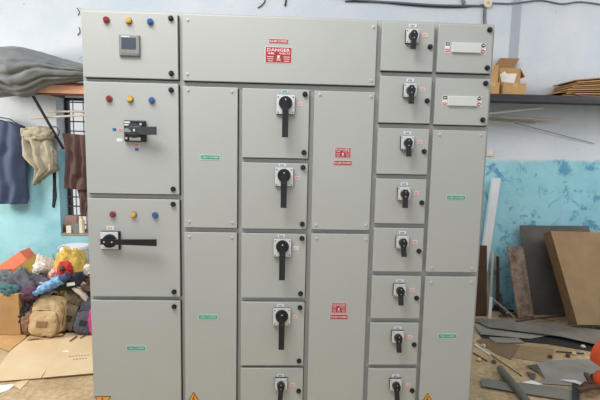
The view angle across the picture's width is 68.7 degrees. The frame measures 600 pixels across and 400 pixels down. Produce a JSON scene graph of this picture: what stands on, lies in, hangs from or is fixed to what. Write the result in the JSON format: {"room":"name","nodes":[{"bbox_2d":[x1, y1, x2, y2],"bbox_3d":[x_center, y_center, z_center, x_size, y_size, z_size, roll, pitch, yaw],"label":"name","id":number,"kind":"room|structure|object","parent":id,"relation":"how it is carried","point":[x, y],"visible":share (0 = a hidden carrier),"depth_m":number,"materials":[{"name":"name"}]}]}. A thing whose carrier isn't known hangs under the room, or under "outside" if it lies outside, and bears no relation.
{"room":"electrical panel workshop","nodes":[
{"label":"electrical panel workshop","id":0,"kind":"room"},
{"bbox_2d":[31,114,84,118],"bbox_3d":[-2.031,-0.717,3.763,0.531,0.064,0.017,1,6,-5],"label":"wooden stick","id":1,"kind":"object","parent":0,"point":[77,115],"visible":0.66,"depth_m":3.75,"materials":[{"name":"brown wood"}]},
{"bbox_2d":[0,0,599,307],"bbox_3d":[0.211,-1.185,4.046,8.600,4.400,0.240,1,6,-3],"label":"wall","id":2,"kind":"structure","parent":0,"point":[548,179],"depth_m":3.98,"materials":[{"name":"white paint"}]},
{"bbox_2d":[36,83,83,97],"bbox_3d":[-1.776,-0.925,3.732,0.869,0.100,0.274,1,6,-3],"label":"wall rack","id":3,"kind":"object","parent":2,"relation":"attached to","point":[66,89],"visible":0.34,"depth_m":3.60,"materials":[{"name":"orange wood"}]},
{"bbox_2d":[0,46,82,97],"bbox_3d":[-2.178,-1.028,3.546,1.102,0.398,0.440,1,6,0],"label":"tarpaulin","id":4,"kind":"object","parent":3,"relation":"on","point":[24,72],"visible":0.8,"depth_m":3.43,"materials":[{"name":"grey fabric"}]},
{"bbox_2d":[32,96,64,149],"bbox_3d":[-2.151,-0.657,3.754,0.023,0.445,0.244,7,8,41],"label":"metal pole","id":5,"kind":"object","parent":3,"relation":"attached to","point":[33,97],"visible":0.94,"depth_m":3.74,"materials":[{"name":"metal"}]},
{"bbox_2d":[61,98,88,235],"bbox_3d":[-1.746,-0.299,4.041,0.842,1.251,0.204,1,6,-3],"label":"window","id":6,"kind":"structure","parent":2,"relation":"in","point":[67,102],"depth_m":4.03,"materials":[{"name":"metal"}]},
{"bbox_2d":[45,110,83,112],"bbox_3d":[-1.977,-0.762,3.780,0.414,0.028,0.017,1,6,-3],"label":"wooden stick","id":7,"kind":"object","parent":6,"relation":"attached to","point":[46,111],"visible":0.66,"depth_m":3.77,"materials":[{"name":"brown wood"}]},
{"bbox_2d":[65,215,78,231],"bbox_3d":[-2.132,0.219,4.096,0.114,0.149,0.060,1,6,-3],"label":"brick","id":8,"kind":"object","parent":6,"relation":"on","point":[70,220],"visible":0.61,"depth_m":4.07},
{"bbox_2d":[62,133,87,215],"bbox_3d":[-1.938,-0.217,3.847,0.278,0.730,0.111,1,6,-3],"label":"garment","id":9,"kind":"object","parent":6,"relation":"hanging from","point":[75,177],"visible":0.73,"depth_m":3.82,"materials":[{"name":"fabric"}]},
{"bbox_2d":[73,223,78,232],"bbox_3d":[-2.047,0.260,4.021,0.058,0.087,0.035,1,6,-3],"label":"carton","id":10,"kind":"object","parent":6,"relation":"on","point":[75,225],"visible":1,"depth_m":4.00,"materials":[{"name":"cardboard"}]},
{"bbox_2d":[79,217,84,232],"bbox_3d":[-1.999,0.230,4.022,0.048,0.150,0.048,1,6,-3],"label":"plastic bottle","id":11,"kind":"object","parent":6,"relation":"on","point":[81,221],"visible":1,"depth_m":4.00,"materials":[{"name":"plastic"}]},
{"bbox_2d":[345,1,482,7],"bbox_3d":[1.018,-1.734,3.885,1.246,0.046,0.010,1,6,-3],"label":"cable","id":12,"kind":"object","parent":2,"relation":"attached to","point":[345,1],"visible":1,"depth_m":3.88,"materials":[{"name":"rubber"}]},
{"bbox_2d":[352,0,483,6],"bbox_3d":[0.951,-1.755,3.880,1.381,0.065,0.020,1,6,-3],"label":"cable","id":13,"kind":"object","parent":2,"relation":"attached to","point":[378,1],"visible":1,"depth_m":3.88,"materials":[{"name":"plastic"}]},
{"bbox_2d":[483,0,491,7],"bbox_3d":[1.668,-1.750,3.902,0.076,0.076,0.042,1,6,-3],"label":"junction box","id":14,"kind":"object","parent":2,"relation":"attached to","point":[487,3],"visible":1,"depth_m":3.89,"materials":[{"name":"beige plastic"}]},
{"bbox_2d":[509,0,521,67],"bbox_3d":[1.942,-1.571,3.957,0.079,1.340,0.016,1,6,-3],"label":"trim","id":15,"kind":"structure","parent":2,"relation":"attached to","point":[516,9],"depth_m":3.95,"materials":[{"name":"grey paint"}]},
{"bbox_2d":[489,94,599,120],"bbox_3d":[2.540,-0.733,3.861,3.150,0.300,0.421,1,6,-3],"label":"wall shelf","id":16,"kind":"object","parent":2,"relation":"attached to","point":[494,98],"depth_m":3.63,"materials":[{"name":"metal"}]},
{"bbox_2d":[490,82,499,93],"bbox_3d":[1.595,-0.934,3.700,0.114,0.093,0.132,1,6,-3],"label":"cardboard box","id":17,"kind":"object","parent":16,"relation":"on","point":[495,86],"visible":0.37,"depth_m":3.64,"materials":[{"name":"cardboard"}]},
{"bbox_2d":[491,65,498,82],"bbox_3d":[1.578,-1.053,3.696,0.131,0.143,0.122,1,6,-3],"label":"cardboard box","id":18,"kind":"object","parent":17,"relation":"on","point":[495,68],"visible":0.28,"depth_m":3.64,"materials":[{"name":"cardboard"}]},
{"bbox_2d":[488,118,535,123],"bbox_3d":[1.749,-0.719,3.932,0.736,0.062,0.021,1,6,-3],"label":"conduit","id":19,"kind":"object","parent":16,"relation":"attached to","point":[489,119],"visible":0.66,"depth_m":3.93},
{"bbox_2d":[499,83,525,94],"bbox_3d":[1.777,-0.931,3.703,0.193,0.093,0.132,1,6,-3],"label":"cardboard box","id":20,"kind":"object","parent":16,"relation":"on","point":[505,88],"visible":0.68,"depth_m":3.64,"materials":[{"name":"cardboard"}]},
{"bbox_2d":[495,58,524,83],"bbox_3d":[1.839,-1.082,3.860,0.270,0.362,0.199,1,6,-3],"label":"cardboard box","id":21,"kind":"object","parent":20,"relation":"on","point":[507,73],"visible":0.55,"depth_m":3.77,"materials":[{"name":"brown cardboard"}]},
{"bbox_2d":[489,106,543,114],"bbox_3d":[1.773,-0.781,3.906,0.796,0.124,0.021,1,6,-3],"label":"conduit","id":22,"kind":"object","parent":16,"relation":"attached to","point":[541,107],"visible":0.66,"depth_m":3.90,"materials":[{"name":"white plastic"}]},
{"bbox_2d":[548,92,583,95],"bbox_3d":[2.210,-0.903,3.810,0.341,0.033,0.300,1,6,-3],"label":"cardboard sheet","id":23,"kind":"object","parent":16,"relation":"on","point":[558,93],"visible":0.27,"depth_m":3.67,"materials":[{"name":"cardboard"}]},
{"bbox_3d":[2.616,-0.889,3.859,0.850,0.009,0.340,1,6,-3],"label":"cardboard sheet","id":24,"kind":"object","parent":16,"relation":"on","visible":0},
{"bbox_2d":[559,93,599,95],"bbox_3d":[2.645,-0.910,3.856,0.850,0.021,0.343,1,6,-3],"label":"cardboard sheet","id":25,"kind":"object","parent":24,"relation":"on","point":[592,94],"visible":0.33,"depth_m":3.69,"materials":[{"name":"cardboard"}]},
{"bbox_2d":[566,91,599,92],"bbox_3d":[2.657,-0.931,3.851,0.850,0.033,0.349,1,6,-3],"label":"cardboard sheet","id":26,"kind":"object","parent":25,"relation":"on","point":[566,91],"visible":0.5,"depth_m":3.67,"materials":[{"name":"cardboard"}]},
{"bbox_2d":[547,88,599,94],"bbox_3d":[2.651,-0.952,3.849,0.850,0.045,0.348,1,6,-3],"label":"cardboard sheet","id":27,"kind":"object","parent":26,"relation":"on","point":[597,89],"visible":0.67,"depth_m":3.70,"materials":[{"name":"cardboard"}]},
{"bbox_2d":[552,86,599,92],"bbox_3d":[2.696,-0.973,3.849,0.850,0.057,0.348,1,6,-3],"label":"cardboard sheet","id":28,"kind":"object","parent":27,"relation":"on","point":[597,86],"visible":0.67,"depth_m":3.68,"materials":[{"name":"cardboard"}]},
{"bbox_2d":[551,84,599,91],"bbox_3d":[2.699,-0.995,3.850,0.850,0.069,0.340,1,6,-3],"label":"cardboard sheet","id":29,"kind":"object","parent":28,"relation":"on","point":[596,85],"visible":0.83,"depth_m":3.71,"materials":[{"name":"cardboard"}]},
{"bbox_2d":[553,82,599,89],"bbox_3d":[2.702,-1.016,3.848,0.850,0.081,0.340,1,6,-3],"label":"cardboard sheet","id":30,"kind":"object","parent":29,"relation":"on","point":[593,83],"visible":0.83,"depth_m":3.71,"materials":[{"name":"cardboard"}]},
{"bbox_2d":[554,80,599,87],"bbox_3d":[2.735,-1.036,3.845,0.850,0.093,0.344,1,6,-3],"label":"cardboard sheet","id":31,"kind":"object","parent":30,"relation":"on","point":[594,80],"visible":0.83,"depth_m":3.69,"materials":[{"name":"cardboard"}]},
{"bbox_2d":[553,78,599,86],"bbox_3d":[2.715,-1.058,3.842,0.850,0.105,0.344,1,6,-3],"label":"cardboard sheet","id":32,"kind":"object","parent":31,"relation":"on","point":[589,79],"visible":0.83,"depth_m":3.73,"materials":[{"name":"cardboard"}]},
{"bbox_2d":[492,0,599,4],"bbox_3d":[2.213,-1.765,3.932,1.057,0.052,0.014,1,6,-3],"label":"cable","id":33,"kind":"object","parent":2,"relation":"attached to","point":[530,0],"visible":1,"depth_m":3.93,"materials":[{"name":"plastic"}]},
{"bbox_2d":[516,123,593,143],"bbox_3d":[2.351,-0.615,4.047,0.788,0.174,0.005,1,6,-5],"label":"rod","id":34,"kind":"object","parent":2,"relation":"attached to","point":[516,123],"visible":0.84,"depth_m":4.04,"materials":[{"name":"metal"}]},
{"bbox_2d":[0,308,599,399],"bbox_3d":[0.306,1.430,0.925,9.000,0.100,7.150,1,6,-3],"label":"floor","id":35,"kind":"structure","parent":0,"point":[78,387],"depth_m":2.82,"materials":[{"name":"beige concrete"}]},
{"bbox_2d":[0,384,13,392],"bbox_3d":[-1.791,1.139,2.665,0.112,0.002,0.118,-3,8,-35],"label":"paper sheet","id":36,"kind":"object","parent":35,"relation":"on","point":[3,388],"visible":1,"depth_m":2.66,"materials":[{"name":"paper"}]},
{"bbox_2d":[0,333,26,351],"bbox_3d":[-2.187,1.052,3.319,0.235,0.006,0.470,-3,8,-35],"label":"cardboard sheet","id":37,"kind":"object","parent":35,"relation":"on","point":[7,342],"visible":0.67,"depth_m":3.28,"materials":[{"name":"cardboard"}]},
{"bbox_2d":[0,290,24,334],"bbox_3d":[-2.238,0.871,3.409,0.171,0.326,0.102,1,6,-3],"label":"cardboard box","id":38,"kind":"object","parent":37,"relation":"on","point":[10,306],"visible":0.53,"depth_m":3.36,"materials":[{"name":"cardboard"}]},
{"bbox_2d":[0,283,21,295],"bbox_3d":[-2.240,0.697,3.377,0.174,0.112,0.110,1,6,-3],"label":"cloth","id":39,"kind":"object","parent":38,"relation":"on","point":[6,289],"visible":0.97,"depth_m":3.35,"materials":[{"name":"fabric"}]},
{"bbox_2d":[0,266,28,282],"bbox_3d":[-2.337,0.773,3.595,0.313,0.472,0.212,1,6,-3],"label":"jacket","id":40,"kind":"object","parent":35,"relation":"on","point":[3,274],"visible":0.16,"depth_m":3.53,"materials":[{"name":"fabric"}]},
{"bbox_2d":[0,248,35,273],"bbox_3d":[-2.387,0.706,3.712,0.300,0.568,0.210,1,6,-3],"label":"shopping bag","id":41,"kind":"object","parent":35,"relation":"on","point":[26,258],"visible":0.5,"depth_m":3.63,"materials":[{"name":"orange fabric"}]},
{"bbox_2d":[13,380,28,389],"bbox_3d":[-1.708,1.136,2.707,0.107,0.002,0.080,6,8,35],"label":"scrap","id":42,"kind":"object","parent":35,"relation":"on","point":[19,385],"visible":1,"depth_m":2.70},
{"bbox_2d":[20,312,30,334],"bbox_3d":[-2.088,0.947,3.396,0.126,0.182,0.103,1,6,-3],"label":"sack","id":43,"kind":"object","parent":35,"relation":"on","point":[24,320],"visible":0.48,"depth_m":3.36,"materials":[{"name":"fabric"}]},
{"bbox_2d":[18,304,32,327],"bbox_3d":[-2.093,0.912,3.434,0.182,0.243,0.154,1,6,-3],"label":"clothes","id":44,"kind":"object","parent":35,"relation":"on","point":[26,308],"visible":0.32,"depth_m":3.37,"materials":[{"name":"fabric"}]},
{"bbox_2d":[0,269,58,295],"bbox_3d":[-2.197,0.784,3.553,0.508,0.465,0.272,1,6,-3],"label":"jacket","id":45,"kind":"object","parent":35,"relation":"on","point":[23,278],"visible":0.33,"depth_m":3.50,"materials":[{"name":"grey fabric"}]},
{"bbox_2d":[32,261,47,273],"bbox_3d":[-2.115,0.550,3.567,0.115,0.099,0.109,1,6,-3],"label":"cloth","id":46,"kind":"object","parent":45,"relation":"on","point":[39,267],"visible":1,"depth_m":3.54,"materials":[{"name":"fabric"}]},
{"bbox_2d":[48,267,56,278],"bbox_3d":[-1.979,0.606,3.542,0.082,0.128,0.095,1,6,-3],"label":"cloth","id":47,"kind":"object","parent":45,"relation":"on","point":[53,273],"visible":0.45,"depth_m":3.51,"materials":[{"name":"fabric"}]},
{"bbox_2d":[0,335,63,381],"bbox_3d":[-1.883,1.087,3.073,0.322,0.006,0.718,0,7,-15],"label":"cardboard sheet","id":48,"kind":"object","parent":35,"relation":"on","point":[30,359],"visible":0.94,"depth_m":3.00,"materials":[{"name":"beige cardboard"}]},
{"bbox_2d":[26,333,63,339],"bbox_3d":[-1.937,1.041,3.337,0.249,0.020,0.029,-1,7,-20],"label":"strap","id":49,"kind":"object","parent":48,"relation":"on","point":[61,334],"visible":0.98,"depth_m":3.33,"materials":[{"name":"fabric"}]},
{"bbox_2d":[24,293,44,304],"bbox_3d":[-2.081,0.862,3.466,0.174,0.334,0.184,1,6,-3],"label":"cloth","id":50,"kind":"object","parent":35,"relation":"on","point":[32,301],"visible":0.08,"depth_m":3.41,"materials":[{"name":"fabric"}]},
{"bbox_2d":[19,284,39,300],"bbox_3d":[-2.081,0.715,3.378,0.161,0.132,0.111,1,6,-3],"label":"cloth","id":51,"kind":"object","parent":50,"relation":"on","point":[26,294],"visible":0.9,"depth_m":3.35,"materials":[{"name":"fabric"}]},
{"bbox_2d":[32,272,69,295],"bbox_3d":[-1.916,0.648,3.376,0.277,0.179,0.082,0,6,-10],"label":"umbrella","id":52,"kind":"object","parent":51,"relation":"on","point":[53,283],"visible":1,"depth_m":3.35,"materials":[{"name":"blue fabric"}]},
{"bbox_2d":[31,253,53,277],"bbox_3d":[-2.148,0.720,3.706,0.240,0.561,0.225,-2,7,-28],"label":"sheet","id":53,"kind":"object","parent":35,"relation":"on","point":[49,261],"visible":0.13,"depth_m":3.65,"materials":[{"name":"white fabric"}]},
{"bbox_2d":[26,291,67,336],"bbox_3d":[-1.956,0.896,3.422,0.400,0.329,0.244,1,6,-3],"label":"backpack","id":54,"kind":"object","parent":35,"relation":"on","point":[47,318],"visible":0.97,"depth_m":3.34,"materials":[{"name":"fabric"}]},
{"bbox_2d":[42,333,92,378],"bbox_3d":[-1.503,1.082,3.150,0.459,0.007,0.725,-1,7,-17],"label":"cardboard sheet","id":55,"kind":"object","parent":35,"relation":"on","point":[79,358],"visible":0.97,"depth_m":3.02,"materials":[{"name":"beige cardboard"}]},
{"bbox_2d":[88,309,91,334],"bbox_3d":[-1.599,0.931,3.392,0.063,0.233,0.070,1,6,-3],"label":"cloth","id":56,"kind":"object","parent":55,"relation":"on","point":[89,319],"visible":0.34,"depth_m":3.37,"materials":[{"name":"fabric"}]},
{"bbox_2d":[52,243,88,260],"bbox_3d":[-1.981,0.692,3.873,0.258,0.593,0.247,1,6,-3],"label":"drum","id":57,"kind":"object","parent":35,"relation":"on","point":[78,246],"visible":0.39,"depth_m":3.83,"materials":[{"name":"plastic"}]},
{"bbox_2d":[54,245,89,296],"bbox_3d":[-1.913,0.678,3.696,0.274,0.657,0.266,1,6,-3],"label":"cloth sack","id":58,"kind":"object","parent":35,"relation":"on","point":[78,259],"visible":0.26,"depth_m":3.60,"materials":[{"name":"yellow fabric"}]},
{"bbox_2d":[63,288,88,330],"bbox_3d":[-1.817,0.865,3.533,0.320,0.363,0.230,1,6,-3],"label":"backpack","id":59,"kind":"object","parent":35,"relation":"on","point":[74,301],"visible":0.33,"depth_m":3.45,"materials":[{"name":"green fabric"}]},
{"bbox_2d":[56,271,84,290],"bbox_3d":[-1.821,0.643,3.467,0.200,0.138,0.130,1,6,-3],"label":"handbag","id":60,"kind":"object","parent":59,"relation":"on","point":[76,278],"visible":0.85,"depth_m":3.42,"materials":[{"name":"fabric"}]},
{"bbox_2d":[57,261,72,274],"bbox_3d":[-1.887,0.570,3.513,0.120,0.165,0.143,1,6,-3],"label":"bag","id":61,"kind":"object","parent":60,"relation":"on","point":[63,267],"visible":0.66,"depth_m":3.48,"materials":[{"name":"fabric"}]},
{"bbox_2d":[72,296,90,334],"bbox_3d":[-1.675,0.911,3.483,0.273,0.307,0.238,1,6,-3],"label":"backpack","id":62,"kind":"object","parent":35,"relation":"on","point":[80,325],"visible":0.56,"depth_m":3.39,"materials":[{"name":"grey fabric"}]},
{"bbox_2d":[79,290,88,300],"bbox_3d":[-1.708,0.759,3.469,0.095,0.130,0.065,1,6,-3],"label":"shoe","id":63,"kind":"object","parent":62,"relation":"on","point":[85,296],"visible":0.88,"depth_m":3.45,"materials":[{"name":"white leather"}]},
{"bbox_2d":[79,284,89,291],"bbox_3d":[-1.683,0.695,3.463,0.142,0.068,0.059,1,6,-3],"label":"shoe","id":64,"kind":"object","parent":63,"relation":"on","point":[85,287],"visible":0.59,"depth_m":3.44,"materials":[{"name":"leather"}]},
{"bbox_2d":[83,275,90,295],"bbox_3d":[-1.732,0.808,3.637,0.245,0.419,0.272,1,6,-3],"label":"brown knitwear","id":65,"kind":"object","parent":35,"relation":"on","point":[87,279],"visible":0.09,"depth_m":3.55,"materials":[{"name":"fabric"}]},
{"bbox_2d":[82,264,89,276],"bbox_3d":[-1.733,0.575,3.609,0.100,0.106,0.103,1,6,-3],"label":"cloth","id":66,"kind":"object","parent":65,"relation":"on","point":[86,269],"visible":0.63,"depth_m":3.57,"materials":[{"name":"fabric"}]},
{"bbox_2d":[81,8,494,399],"bbox_3d":[-0.068,0.138,2.447,1.992,2.114,0.629,1,6,-3],"label":"switchboard","id":67,"kind":"object","parent":35,"relation":"on","point":[280,207],"visible":1,"depth_m":2.19,"materials":[{"name":"paint"}]},
{"bbox_2d":[100,231,120,249],"bbox_3d":[-0.933,0.199,2.162,0.094,0.092,0.018,1,6,-3],"label":"switch plate","id":68,"kind":"object","parent":67,"relation":"attached to","point":[103,234],"depth_m":2.15,"materials":[{"name":"silver plastic"}]},
{"bbox_2d":[124,120,146,141],"bbox_3d":[-0.790,-0.331,2.105,0.102,0.102,0.024,1,6,-3],"label":"switch plate","id":69,"kind":"object","parent":67,"relation":"attached to","point":[127,123],"depth_m":2.10,"materials":[{"name":"black plastic"}]},
{"bbox_2d":[275,377,286,389],"bbox_3d":[-0.099,0.955,2.281,0.065,0.066,0.020,1,6,-3],"label":"switch plate","id":70,"kind":"object","parent":67,"relation":"attached to","point":[278,380],"depth_m":2.27,"materials":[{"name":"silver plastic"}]},
{"bbox_2d":[273,308,290,325],"bbox_3d":[-0.093,0.596,2.241,0.090,0.092,0.020,1,6,-3],"label":"switch plate","id":71,"kind":"object","parent":67,"relation":"attached to","point":[287,311],"depth_m":2.23,"materials":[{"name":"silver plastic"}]},
{"bbox_2d":[273,239,291,256],"bbox_3d":[-0.088,0.239,2.201,0.090,0.092,0.020,1,6,-3],"label":"switch plate","id":72,"kind":"object","parent":67,"relation":"attached to","point":[276,242],"depth_m":2.19,"materials":[{"name":"silver plastic"}]},
{"bbox_2d":[275,167,292,185],"bbox_3d":[-0.079,-0.114,2.162,0.090,0.092,0.020,1,6,-3],"label":"switch plate","id":73,"kind":"object","parent":67,"relation":"attached to","point":[278,170],"depth_m":2.15,"materials":[{"name":"silver plastic"}]},
{"bbox_2d":[276,95,294,114],"bbox_3d":[-0.070,-0.460,2.123,0.090,0.092,0.020,1,6,-3],"label":"switch plate","id":74,"kind":"object","parent":67,"relation":"attached to","point":[279,98],"depth_m":2.11,"materials":[{"name":"silver plastic"}]},
{"bbox_2d":[389,378,401,390],"bbox_3d":[0.502,0.969,2.308,0.065,0.066,0.020,1,6,-3],"label":"switch plate","id":75,"kind":"object","parent":67,"relation":"attached to","point":[392,381],"depth_m":2.30,"materials":[{"name":"silver plastic"}]},
{"bbox_2d":[391,330,403,342],"bbox_3d":[0.506,0.709,2.279,0.065,0.066,0.020,1,6,-3],"label":"switch plate","id":76,"kind":"object","parent":67,"relation":"attached to","point":[394,333],"depth_m":2.27,"materials":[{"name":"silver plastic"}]},
{"bbox_2d":[393,283,405,295],"bbox_3d":[0.510,0.461,2.251,0.065,0.066,0.020,1,6,-3],"label":"switch plate","id":77,"kind":"object","parent":67,"relation":"attached to","point":[396,286],"depth_m":2.24,"materials":[{"name":"silver plastic"}]},
{"bbox_2d":[395,235,408,248],"bbox_3d":[0.517,0.212,2.223,0.065,0.066,0.020,1,6,-3],"label":"switch plate","id":78,"kind":"object","parent":67,"relation":"attached to","point":[398,238],"depth_m":2.21,"materials":[{"name":"silver plastic"}]},
{"bbox_2d":[397,187,410,199],"bbox_3d":[0.520,-0.032,2.196,0.065,0.066,0.020,1,6,-3],"label":"switch plate","id":79,"kind":"object","parent":67,"relation":"attached to","point":[399,189],"depth_m":2.19,"materials":[{"name":"silver plastic"}]},
{"bbox_2d":[400,136,413,149],"bbox_3d":[0.529,-0.282,2.168,0.065,0.066,0.020,1,6,-3],"label":"switch plate","id":80,"kind":"object","parent":67,"relation":"attached to","point":[402,138],"depth_m":2.16,"materials":[{"name":"silver plastic"}]},
{"bbox_2d":[402,83,416,97],"bbox_3d":[0.535,-0.533,2.140,0.065,0.066,0.020,1,6,-3],"label":"switch plate","id":81,"kind":"object","parent":67,"relation":"attached to","point":[405,86],"depth_m":2.13,"materials":[{"name":"silver plastic"}]},
{"bbox_2d":[405,29,418,43],"bbox_3d":[0.540,-0.786,2.111,0.065,0.066,0.020,1,6,-3],"label":"switch plate","id":82,"kind":"object","parent":67,"relation":"attached to","point":[407,31],"depth_m":2.10,"materials":[{"name":"silver plastic"}]},
{"bbox_2d":[475,245,486,315],"bbox_3d":[1.625,0.726,3.915,0.182,0.682,0.133,1,6,-3],"label":"board","id":83,"kind":"object","parent":35,"relation":"on","point":[481,298],"visible":0.64,"depth_m":3.92,"materials":[{"name":"brown wood"}]},
{"bbox_2d":[487,272,488,313],"bbox_3d":[1.723,0.854,4.023,0.055,0.395,0.020,3,7,13],"label":"metal bar","id":84,"kind":"object","parent":35,"relation":"on","point":[487,272],"visible":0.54,"depth_m":4.01,"materials":[{"name":"metal"}]},
{"bbox_2d":[488,297,492,318],"bbox_3d":[1.692,0.960,3.899,0.013,0.204,0.026,-4,8,-39],"label":"strip","id":85,"kind":"object","parent":35,"relation":"on","point":[490,298],"visible":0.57,"depth_m":3.90,"materials":[{"name":"plastic"}]},
{"bbox_2d":[482,177,500,269],"bbox_3d":[1.751,0.415,4.120,0.166,1.254,0.039,1,6,-3],"label":"channel","id":86,"kind":"object","parent":35,"relation":"on","point":[495,182],"visible":0.65,"depth_m":4.07,"materials":[{"name":"metal"}]},
{"bbox_2d":[489,252,494,296],"bbox_3d":[1.817,0.761,4.160,0.022,0.551,0.042,7,8,41],"label":"wooden strip","id":87,"kind":"object","parent":35,"relation":"on","point":[493,253],"visible":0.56,"depth_m":4.14,"materials":[{"name":"grey wood"}]},
{"bbox_2d":[476,338,519,359],"bbox_3d":[1.518,1.128,3.377,0.296,0.003,0.313,-5,9,-44],"label":"cardboard sheet","id":88,"kind":"object","parent":35,"relation":"on","point":[507,350],"visible":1,"depth_m":3.36,"materials":[{"name":"cardboard"}]},
{"bbox_2d":[496,256,499,307],"bbox_3d":[1.879,0.783,4.167,0.052,0.503,0.034,1,6,-3],"label":"metal bar","id":89,"kind":"object","parent":35,"relation":"on","point":[497,257],"visible":0.98,"depth_m":4.16,"materials":[{"name":"brown metal"}]},
{"bbox_2d":[487,294,514,316],"bbox_3d":[1.810,0.951,3.956,0.244,0.194,0.030,2,6,10],"label":"metal angle","id":90,"kind":"object","parent":35,"relation":"on","point":[493,299],"visible":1,"depth_m":3.94,"materials":[{"name":"metal"}]},
{"bbox_2d":[496,365,530,399],"bbox_3d":[1.347,1.167,2.770,0.047,0.048,0.422,2,6,3],"label":"pipe","id":91,"kind":"object","parent":35,"relation":"on","point":[515,387],"visible":1,"depth_m":2.76,"materials":[{"name":"grey plastic"}]},
{"bbox_2d":[506,246,533,318],"bbox_3d":[2.013,0.749,3.992,0.245,0.636,0.151,1,6,-3],"label":"board","id":92,"kind":"object","parent":35,"relation":"on","point":[516,256],"visible":0.86,"depth_m":3.99,"materials":[{"name":"brown wood"}]},
{"bbox_2d":[481,378,571,399],"bbox_3d":[1.442,1.185,2.758,0.571,0.004,0.144,3,7,16],"label":"metal strip","id":93,"kind":"object","parent":35,"relation":"on","point":[532,389],"visible":0.72,"depth_m":2.75,"materials":[{"name":"grey metal"}]},
{"bbox_2d":[513,345,553,361],"bbox_3d":[1.749,1.145,3.279,0.247,0.002,0.347,5,7,32],"label":"cardboard sheet","id":94,"kind":"object","parent":35,"relation":"on","point":[539,354],"visible":1,"depth_m":3.27,"materials":[{"name":"cardboard"}]},
{"bbox_2d":[527,364,544,378],"bbox_3d":[1.625,1.166,2.986,0.092,0.003,0.197,1,6,-3],"label":"metal offcut","id":95,"kind":"object","parent":35,"relation":"on","point":[535,367],"visible":1,"depth_m":3.02,"materials":[{"name":"metal"}]},
{"bbox_2d":[478,332,594,350],"bbox_3d":[1.980,1.122,3.511,1.037,0.003,0.256,3,7,15],"label":"metal sheet","id":96,"kind":"object","parent":35,"relation":"on","point":[553,340],"visible":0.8,"depth_m":3.48,"materials":[{"name":"black metal"}]},
{"bbox_2d":[489,337,523,342],"bbox_3d":[1.637,1.111,3.475,0.236,0.008,0.101,1,6,-3],"label":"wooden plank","id":97,"kind":"object","parent":96,"relation":"on","point":[494,339],"visible":1,"depth_m":3.46,"materials":[{"name":"wood"}]},
{"bbox_2d":[475,323,547,338],"bbox_3d":[1.791,1.094,3.635,0.635,0.004,0.232,2,6,10],"label":"metal sheet","id":98,"kind":"object","parent":96,"relation":"on","point":[482,329],"visible":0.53,"depth_m":3.60,"materials":[{"name":"metal"}]},
{"bbox_2d":[475,318,599,343],"bbox_3d":[2.103,1.083,3.630,1.285,0.005,0.345,4,7,20],"label":"metal sheet","id":99,"kind":"object","parent":35,"relation":"on","point":[588,335],"visible":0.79,"depth_m":3.67,"materials":[{"name":"grey metal"}]},
{"bbox_2d":[520,225,589,314],"bbox_3d":[2.441,0.655,4.095,0.767,0.816,0.178,1,6,-3],"label":"metal sheet","id":100,"kind":"object","parent":35,"relation":"on","point":[544,290],"visible":0.42,"depth_m":4.09,"materials":[{"name":"grey metal"}]},
{"bbox_2d":[537,359,599,385],"bbox_3d":[1.828,1.173,2.976,0.612,0.012,0.409,1,6,-3],"label":"metal sheet","id":101,"kind":"object","parent":35,"relation":"on","point":[552,371],"depth_m":3.01,"materials":[{"name":"grey metal"}]},
{"bbox_2d":[583,372,593,383],"bbox_3d":[1.859,1.152,2.825,0.026,0.032,0.122,3,7,17],"label":"wood offcut","id":102,"kind":"object","parent":101,"relation":"on","point":[586,375],"visible":0.76,"depth_m":2.82,"materials":[{"name":"wood"}]},
{"bbox_2d":[543,231,599,324],"bbox_3d":[2.900,0.697,3.876,1.354,0.805,0.416,1,6,-3],"label":"panel","id":103,"kind":"object","parent":35,"relation":"on","point":[574,256],"visible":1,"depth_m":3.82,"materials":[{"name":"brown wood"}]},
{"bbox_2d":[572,382,579,399],"bbox_3d":[1.690,1.187,2.690,0.038,0.012,0.267,5,7,31],"label":"metal bar","id":104,"kind":"object","parent":35,"relation":"on","point":[575,394],"visible":1,"depth_m":2.69,"materials":[{"name":"metal"}]},
{"bbox_2d":[577,384,596,392],"bbox_3d":[1.740,1.142,2.659,0.122,0.036,0.026,0,7,-12],"label":"wood offcut","id":105,"kind":"object","parent":104,"relation":"on","point":[583,389],"visible":1,"depth_m":2.65,"materials":[{"name":"wood"}]},
{"bbox_2d":[590,340,599,384],"bbox_3d":[2.050,1.045,2.784,0.375,0.327,0.230,1,6,-3],"label":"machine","id":106,"kind":"object","parent":35,"relation":"on","point":[595,352],"visible":0.91,"depth_m":2.78,"materials":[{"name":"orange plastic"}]},
{"bbox_3d":[-2.396,-0.660,3.784,0.534,0.124,0.010,1,6,-3],"label":"clothes line","id":107,"kind":"object","parent":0,"visible":0},
{"bbox_2d":[0,120,28,203],"bbox_3d":[-2.526,-0.335,3.809,0.280,0.741,0.113,1,6,-3],"label":"trousers","id":108,"kind":"object","parent":107,"relation":"hanging from","point":[13,166],"visible":0.97,"depth_m":3.79,"materials":[{"name":"fabric"}]},
{"bbox_2d":[20,125,58,184],"bbox_3d":[-2.247,-0.380,3.764,0.311,0.512,0.149,1,6,-3],"label":"trousers","id":109,"kind":"object","parent":107,"relation":"hanging from","point":[38,149],"visible":1,"depth_m":3.73,"materials":[{"name":"fabric"}]},
{"bbox_2d":[52,172,56,207],"bbox_3d":[-2.182,-0.105,3.893,0.050,0.358,0.021,1,6,-3],"label":"strap","id":110,"kind":"object","parent":109,"relation":"hanging from","point":[54,195],"visible":0.86,"depth_m":3.89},
{"bbox_3d":[2.124,1.049,3.887,0.204,0.025,0.160,1,6,-3],"label":"wooden stick","id":111,"kind":"object","parent":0,"visible":0},
{"bbox_2d":[533,315,564,319],"bbox_3d":[2.206,1.039,3.888,0.335,0.012,0.018,-1,7,-15],"label":"metal bar","id":112,"kind":"object","parent":111,"relation":"on","point":[556,316],"visible":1,"depth_m":3.89,"materials":[{"name":"metal"}]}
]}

